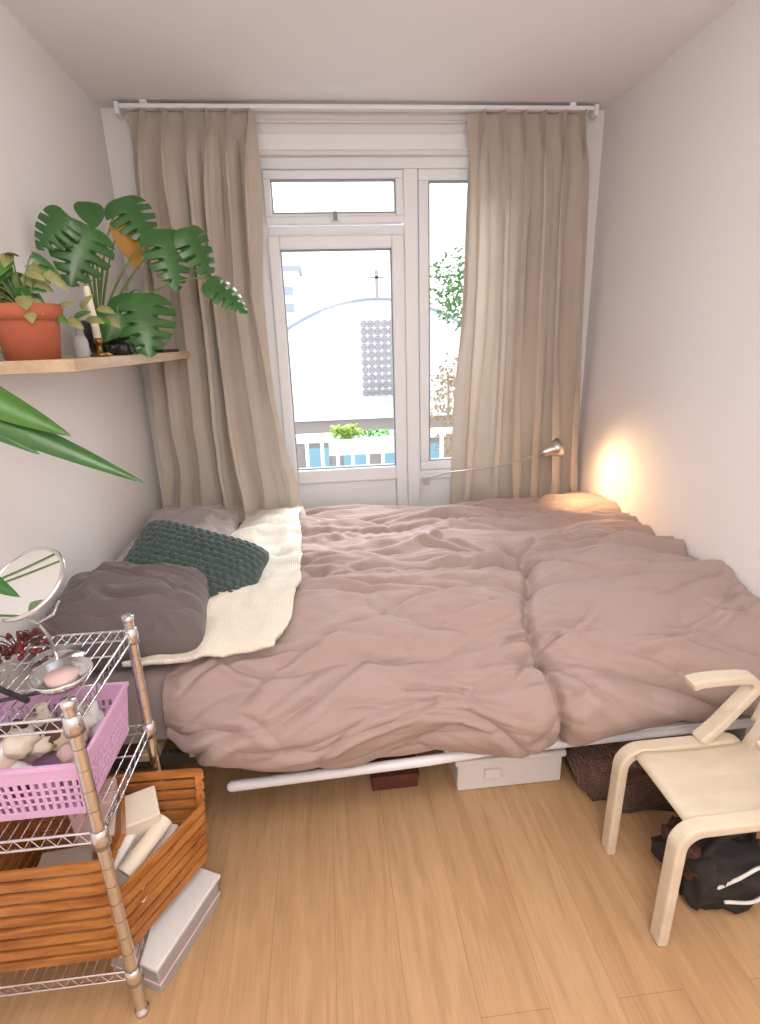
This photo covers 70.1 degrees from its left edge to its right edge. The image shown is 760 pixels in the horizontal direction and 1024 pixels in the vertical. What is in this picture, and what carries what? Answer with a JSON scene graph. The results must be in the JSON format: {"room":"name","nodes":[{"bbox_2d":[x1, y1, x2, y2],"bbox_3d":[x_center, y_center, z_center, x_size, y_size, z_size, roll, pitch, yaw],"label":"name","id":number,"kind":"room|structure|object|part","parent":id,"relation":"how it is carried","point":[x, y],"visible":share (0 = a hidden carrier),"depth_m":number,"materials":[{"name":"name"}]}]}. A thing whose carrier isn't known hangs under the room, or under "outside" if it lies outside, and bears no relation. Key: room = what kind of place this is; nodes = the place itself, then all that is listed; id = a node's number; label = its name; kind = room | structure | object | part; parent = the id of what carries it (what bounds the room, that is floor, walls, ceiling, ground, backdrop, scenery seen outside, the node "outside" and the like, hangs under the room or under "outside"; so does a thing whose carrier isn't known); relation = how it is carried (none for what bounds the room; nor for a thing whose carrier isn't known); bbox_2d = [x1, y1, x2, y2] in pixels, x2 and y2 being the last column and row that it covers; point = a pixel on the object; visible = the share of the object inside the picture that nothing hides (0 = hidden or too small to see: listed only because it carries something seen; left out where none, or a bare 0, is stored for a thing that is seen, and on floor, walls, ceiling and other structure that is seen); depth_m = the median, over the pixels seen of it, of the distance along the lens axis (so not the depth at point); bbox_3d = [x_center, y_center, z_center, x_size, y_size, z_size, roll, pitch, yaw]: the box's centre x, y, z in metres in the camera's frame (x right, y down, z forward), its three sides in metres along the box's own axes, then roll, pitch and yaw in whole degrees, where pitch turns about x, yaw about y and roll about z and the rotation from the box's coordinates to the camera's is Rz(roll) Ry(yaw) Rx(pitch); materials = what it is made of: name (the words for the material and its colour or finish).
{"room":"bedroom","nodes":[
{"label":"bedroom","id":0,"kind":"room"},
{"bbox_2d":[0,3,162,868],"bbox_3d":[-1.018,0.067,0.701,0.100,2.500,4.695,-3,18,-5],"label":"wall","id":1,"kind":"structure","parent":0,"point":[53,149],"depth_m":1.90,"materials":[{"name":"white paint"}]},
{"bbox_2d":[0,351,189,374],"bbox_3d":[-0.974,-0.550,1.955,0.278,0.032,1.255,-3,18,-5],"label":"wall shelf","id":2,"kind":"object","parent":1,"relation":"attached to","point":[71,363],"visible":0.83,"depth_m":1.42,"materials":[{"name":"brown wood"}]},
{"bbox_2d":[0,252,120,360],"bbox_3d":[-0.894,-0.545,1.434,0.370,0.270,0.206,-11,20,-26],"label":"potted plant","id":3,"kind":"object","parent":2,"relation":"on","point":[29,326],"visible":1,"depth_m":1.40,"materials":[{"name":"ceramic"}]},
{"bbox_2d":[72,320,109,357],"bbox_3d":[-0.866,-0.518,1.616,0.048,0.105,0.106,7,20,26],"label":"bottle","id":4,"kind":"object","parent":2,"relation":"on","point":[80,343],"visible":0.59,"depth_m":1.58,"materials":[{"name":"ceramic"}]},
{"bbox_2d":[82,283,112,356],"bbox_3d":[-0.885,-0.595,1.679,0.072,0.215,0.072,-3,18,-5],"label":"candlestick","id":5,"kind":"object","parent":2,"relation":"on","point":[97,339],"visible":0.63,"depth_m":1.68,"materials":[{"name":"white wax"}]},
{"bbox_2d":[106,337,140,355],"bbox_3d":[-0.879,-0.571,1.858,0.085,0.060,0.199,-3,18,-5],"label":"cups","id":6,"kind":"object","parent":2,"relation":"on","point":[121,348],"visible":0.72,"depth_m":1.80,"materials":[{"name":"ceramic"}]},
{"bbox_2d":[114,342,138,353],"bbox_3d":[-0.869,-0.560,1.850,0.060,0.040,0.100,-3,18,-5],"label":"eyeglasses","id":7,"kind":"object","parent":2,"relation":"on","point":[130,343],"visible":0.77,"depth_m":1.83,"materials":[{"name":"black plastic"}]},
{"bbox_2d":[34,195,247,357],"bbox_3d":[-0.781,-0.824,1.872,0.598,0.552,0.355,-3,18,-5],"label":"monstera","id":8,"kind":"object","parent":2,"relation":"on","point":[130,231],"visible":0.94,"depth_m":1.88,"materials":[{"name":"plant"}]},
{"bbox_2d":[154,349,178,352],"bbox_3d":[-0.968,-0.685,2.306,0.155,0.012,0.260,-3,18,-5],"label":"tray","id":9,"kind":"object","parent":2,"relation":"on","point":[159,350],"visible":0.48,"depth_m":2.26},
{"bbox_2d":[100,108,604,524],"bbox_3d":[-0.051,-0.674,2.938,2.300,2.500,0.200,-3,18,-5],"label":"wall","id":10,"kind":"structure","parent":0,"point":[116,129],"depth_m":2.50,"materials":[{"name":"white paint"}]},
{"bbox_2d":[262,170,402,226],"bbox_3d":[-0.219,-1.501,2.589,0.660,0.227,0.095,-3,18,-5],"label":"transom window","id":11,"kind":"structure","parent":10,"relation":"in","point":[334,218],"depth_m":2.58,"materials":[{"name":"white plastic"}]},
{"bbox_3d":[-0.221,-1.506,2.603,0.660,0.227,0.065,-3,18,-5],"label":"transom sash","id":12,"kind":"part","parent":11,"relation":"part of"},
{"bbox_2d":[267,234,407,509],"bbox_3d":[-0.186,-0.428,2.943,0.660,1.935,0.070,-3,18,-5],"label":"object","id":13,"kind":"object","parent":10,"relation":"attached to","point":[376,485],"visible":0.54,"depth_m":2.86,"materials":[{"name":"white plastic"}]},
{"bbox_2d":[257,133,467,150],"bbox_3d":[0.057,-1.714,2.508,1.430,0.065,0.018,-3,18,-5],"label":"trim","id":14,"kind":"structure","parent":10,"relation":"attached to","point":[266,141],"depth_m":2.49,"materials":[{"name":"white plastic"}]},
{"bbox_2d":[260,157,468,506],"bbox_3d":[0.086,-0.586,2.943,1.310,2.320,0.070,-3,18,-5],"label":"frame","id":15,"kind":"object","parent":10,"relation":"attached to","point":[438,493],"visible":0.26,"depth_m":2.68,"materials":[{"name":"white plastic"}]},
{"bbox_2d":[270,179,467,470],"bbox_3d":[0.065,-0.930,2.811,1.129,1.399,0.032,-3,18,-5],"label":"gaskets","id":16,"kind":"object","parent":10,"relation":"attached to","point":[271,180],"visible":0.71,"depth_m":2.68,"materials":[{"name":"grey rubber"}]},
{"bbox_2d":[418,169,467,469],"bbox_3d":[0.439,-0.959,2.851,0.476,1.474,0.054,-3,18,-5],"label":"window","id":17,"kind":"structure","parent":10,"relation":"in","point":[424,175],"depth_m":2.76,"materials":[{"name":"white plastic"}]},
{"bbox_2d":[423,438,563,485],"bbox_3d":[0.570,-0.249,2.758,0.706,0.241,0.149,0,18,5],"label":"reading lamp","id":18,"kind":"object","parent":10,"relation":"attached to","point":[555,448],"visible":1,"depth_m":2.71,"materials":[{"name":"metal"}]},
{"bbox_2d":[0,0,737,109],"bbox_3d":[0.135,-1.243,0.411,2.500,0.100,4.695,-3,18,-5],"label":"ceiling","id":19,"kind":"structure","parent":0,"point":[380,52],"depth_m":1.94,"materials":[{"name":"paint"}]},
{"bbox_2d":[113,99,598,122],"bbox_3d":[-0.066,-1.790,2.422,2.140,0.061,0.089,-3,18,-5],"label":"rail","id":20,"kind":"object","parent":19,"relation":"attached to","point":[118,107],"visible":0.96,"depth_m":2.40,"materials":[{"name":"white plastic"}]},
{"bbox_2d":[127,106,306,523],"bbox_3d":[-0.773,-0.826,2.476,0.765,1.819,0.368,-3,18,-5],"label":"curtain","id":21,"kind":"object","parent":20,"relation":"hanging from","point":[220,439],"visible":0.82,"depth_m":2.59,"materials":[{"name":"fabric"}]},
{"bbox_2d":[451,108,589,503],"bbox_3d":[0.739,-0.657,2.827,0.726,2.446,0.121,-3,18,-5],"label":"curtain","id":22,"kind":"object","parent":20,"relation":"hanging from","point":[517,391],"visible":0.73,"depth_m":2.70,"materials":[{"name":"fabric"}]},
{"bbox_2d":[296,427,451,467],"bbox_3d":[0.177,0.019,3.762,3.400,1.065,0.905,-3,18,-5],"label":"balcony railing","id":23,"kind":"object","parent":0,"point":[441,431],"visible":0.02,"depth_m":3.94,"materials":[{"name":"white metal"}]},
{"bbox_2d":[327,423,393,455],"bbox_3d":[-0.137,-0.527,3.823,0.470,0.209,0.167,-3,18,-5],"label":"planter","id":24,"kind":"object","parent":23,"relation":"hanging from","point":[348,443],"visible":1,"depth_m":3.77,"materials":[{"name":"white plastic"}]},
{"bbox_2d":[0,734,759,1023],"bbox_3d":[0.215,1.234,1.198,2.500,0.100,4.695,-3,18,-5],"label":"floor","id":25,"kind":"structure","parent":0,"point":[343,900],"depth_m":1.44,"materials":[{"name":"brown wood"}]},
{"bbox_2d":[0,613,170,1018],"bbox_3d":[-0.768,0.728,1.291,0.392,0.869,0.368,-3,18,-5],"label":"wire shelving rack","id":26,"kind":"object","parent":25,"relation":"on","point":[73,726],"visible":0.55,"depth_m":1.19,"materials":[{"name":"silver metal"}]},
{"bbox_2d":[0,686,40,703],"bbox_3d":[-0.730,0.367,1.084,0.106,0.012,0.044,0,18,7],"label":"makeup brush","id":27,"kind":"object","parent":26,"relation":"on","point":[12,695],"visible":0.91,"depth_m":1.08,"materials":[{"name":"plastic"}]},
{"bbox_2d":[0,628,60,663],"bbox_3d":[-0.823,0.306,1.231,0.179,0.039,0.122,-3,18,-5],"label":"necklace","id":28,"kind":"object","parent":26,"relation":"on","point":[18,647],"visible":0.96,"depth_m":1.22,"materials":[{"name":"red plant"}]},
{"bbox_2d":[0,547,84,671],"bbox_3d":[-0.736,0.217,1.156,0.169,0.258,0.157,-3,18,-5],"label":"vanity mirror","id":29,"kind":"object","parent":26,"relation":"on","point":[36,574],"visible":0.93,"depth_m":1.13,"materials":[{"name":"silver metal"}]},
{"bbox_2d":[27,656,92,694],"bbox_3d":[-0.666,0.346,1.134,0.122,0.022,0.122,-3,18,-5],"label":"dish","id":30,"kind":"object","parent":26,"relation":"on","point":[63,675],"visible":1,"depth_m":1.13,"materials":[{"name":"silver metal"}]},
{"bbox_2d":[0,681,128,821],"bbox_3d":[-0.775,0.544,1.238,0.316,0.139,0.285,-3,18,-5],"label":"plastic basket","id":31,"kind":"object","parent":26,"relation":"on","point":[47,798],"visible":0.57,"depth_m":1.17,"materials":[{"name":"pink plastic"}]},
{"bbox_2d":[0,694,108,797],"bbox_3d":[-0.776,0.532,1.235,0.240,0.147,0.237,-3,18,-5],"label":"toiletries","id":32,"kind":"object","parent":31,"relation":"in","point":[28,749],"visible":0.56,"depth_m":1.20,"materials":[{"name":"beige plastic"}]},
{"bbox_2d":[0,386,146,596],"bbox_3d":[-0.779,0.005,1.170,0.240,0.655,0.464,11,22,35],"label":"leaves","id":33,"kind":"object","parent":26,"relation":"on","point":[22,426],"visible":1,"depth_m":1.17,"materials":[{"name":"plant"}]},
{"bbox_2d":[0,768,207,971],"bbox_3d":[-0.685,0.867,1.343,0.472,0.291,0.268,-3,18,-5],"label":"basket","id":34,"kind":"object","parent":26,"relation":"on","point":[169,869],"visible":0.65,"depth_m":1.26,"materials":[{"name":"brown wood"}]},
{"bbox_2d":[13,777,177,948],"bbox_3d":[-0.697,0.851,1.344,0.358,0.288,0.214,-6,18,-13],"label":"books","id":35,"kind":"object","parent":34,"relation":"in","point":[147,829],"visible":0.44,"depth_m":1.34,"materials":[{"name":"white paper"}]},
{"bbox_2d":[110,868,220,993],"bbox_3d":[-0.560,1.082,1.429,0.164,0.098,0.254,4,19,19],"label":"storage box","id":36,"kind":"object","parent":25,"relation":"on","point":[173,934],"visible":0.59,"depth_m":1.38,"materials":[{"name":"plastic"}]},
{"bbox_2d":[369,754,419,790],"bbox_3d":[0.042,0.905,1.985,0.170,0.062,0.230,-3,18,-5],"label":"shoe box","id":37,"kind":"object","parent":25,"relation":"on","point":[404,778],"visible":0.44,"depth_m":1.88,"materials":[{"name":"red cardboard"}]},
{"bbox_2d":[35,664,754,848],"bbox_3d":[0.064,0.526,2.315,2.255,0.583,1.431,-3,18,-5],"label":"bed","id":38,"kind":"object","parent":25,"relation":"on","point":[154,675],"visible":0.03,"depth_m":1.64,"materials":[{"name":"white metal"}]},
{"bbox_2d":[31,561,209,670],"bbox_3d":[-0.783,0.324,1.715,0.471,0.288,0.389,-5,18,-9],"label":"pillow","id":39,"kind":"object","parent":38,"relation":"on","point":[168,602],"visible":0.72,"depth_m":1.58,"materials":[{"name":"fabric"}]},
{"bbox_2d":[115,538,136,561],"bbox_3d":[-0.833,0.222,2.152,0.442,0.227,0.377,-3,18,-2],"label":"pillow","id":40,"kind":"object","parent":38,"relation":"on","point":[124,552],"visible":0.02,"depth_m":2.15,"materials":[{"name":"fabric"}]},
{"bbox_2d":[146,506,239,535],"bbox_3d":[-0.869,0.101,2.489,0.424,0.222,0.380,-5,18,-10],"label":"pillow","id":41,"kind":"object","parent":38,"relation":"on","point":[219,520],"visible":0.37,"depth_m":2.48,"materials":[{"name":"pink fabric"}]},
{"bbox_2d":[122,520,268,596],"bbox_3d":[-0.668,0.206,1.932,0.496,0.317,0.301,0,18,6],"label":"knit cushion","id":42,"kind":"object","parent":38,"relation":"on","point":[229,563],"visible":0.56,"depth_m":1.89,"materials":[{"name":"green fabric"}]},
{"bbox_2d":[162,491,759,771],"bbox_3d":[0.261,0.332,2.233,1.913,0.485,1.536,-3,18,-5],"label":"duvet","id":43,"kind":"object","parent":38,"relation":"on","point":[502,627],"visible":0.9,"depth_m":1.66,"materials":[{"name":"fabric"}]},
{"bbox_2d":[122,505,302,666],"bbox_3d":[-0.477,0.198,2.135,0.448,0.102,1.317,-1,18,4],"label":"throw blanket","id":44,"kind":"object","parent":43,"relation":"on","point":[250,618],"visible":0.66,"depth_m":1.76,"materials":[{"name":"beige fabric"}]},
{"bbox_2d":[449,748,565,790],"bbox_3d":[0.434,0.847,2.006,0.390,0.135,0.325,-3,18,-5],"label":"storage box","id":45,"kind":"object","parent":25,"relation":"on","point":[490,771],"visible":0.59,"depth_m":1.86,"materials":[{"name":"plastic"}]},
{"bbox_2d":[566,721,691,812],"bbox_3d":[0.889,0.838,1.849,0.468,0.215,0.324,-3,18,-5],"label":"basket","id":46,"kind":"object","parent":25,"relation":"on","point":[591,765],"visible":0.27,"depth_m":1.76,"materials":[{"name":"brown wicker"}]},
{"bbox_2d":[601,669,759,946],"bbox_3d":[0.925,0.748,1.444,0.488,0.636,0.305,-3,18,-5],"label":"armchair","id":47,"kind":"object","parent":25,"relation":"on","point":[710,777],"visible":1,"depth_m":1.46,"materials":[{"name":"beige wood"}]},
{"bbox_3d":[0.904,0.702,1.428,0.361,0.026,0.220,-3,18,-5],"label":"seat","id":48,"kind":"part","parent":47,"relation":"part of","materials":[{"name":"beige fabric"}]},
{"bbox_3d":[1.112,0.530,1.396,0.100,0.203,0.258,-3,18,-5],"label":"backrest","id":49,"kind":"part","parent":47,"relation":"part of","materials":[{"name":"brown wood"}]},
{"bbox_2d":[651,815,759,913],"bbox_3d":[0.929,0.936,1.496,0.297,0.241,0.240,-3,18,-5],"label":"backpack","id":50,"kind":"object","parent":25,"relation":"on","point":[719,872],"visible":0.66,"depth_m":1.43,"materials":[{"name":"fabric"}]},
{"bbox_2d":[578,0,759,737],"bbox_3d":[1.369,-0.075,0.909,0.100,2.500,4.695,-3,18,-5],"label":"wall","id":51,"kind":"structure","parent":0,"point":[669,425],"depth_m":2.08,"materials":[{"name":"white paint"}]},
{"label":"outside","id":52,"kind":"structure","parent":0,"visible":0},
{"bbox_3d":[-4.056,-7.227,41.654,80.000,0.200,75.800,-3,18,-5],"label":"ground","id":53,"kind":"structure","parent":52,"visible":0},
{"bbox_2d":[283,265,460,406],"bbox_3d":[-0.671,-5.916,23.302,11.400,8.200,12.100,-3,18,-5],"label":"church hall","id":54,"kind":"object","parent":53,"relation":"on","point":[341,352],"visible":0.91,"depth_m":17.34,"materials":[{"name":"white paint"}]},
{"bbox_2d":[294,400,453,467],"bbox_3d":[0.461,-1.466,16.813,14.000,3.580,1.900,-3,18,-5],"label":"annex","id":55,"kind":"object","parent":53,"relation":"on","point":[312,419],"visible":0.09,"depth_m":15.55,"materials":[{"name":"white paint"}]},
{"bbox_2d":[430,352,457,457],"bbox_3d":[1.090,0.214,8.593,0.811,5.316,0.818,9,21,32],"label":"shrub","id":56,"kind":"object","parent":53,"relation":"on","point":[450,381],"visible":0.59,"depth_m":7.99,"materials":[{"name":"plant"}]},
{"bbox_2d":[430,246,464,330],"bbox_3d":[2.105,-2.222,12.675,2.042,7.427,2.453,-3,18,-5],"label":"street tree","id":57,"kind":"object","parent":53,"relation":"on","point":[457,300],"visible":0.29,"depth_m":11.81,"materials":[{"name":"green plant"}]}
]}

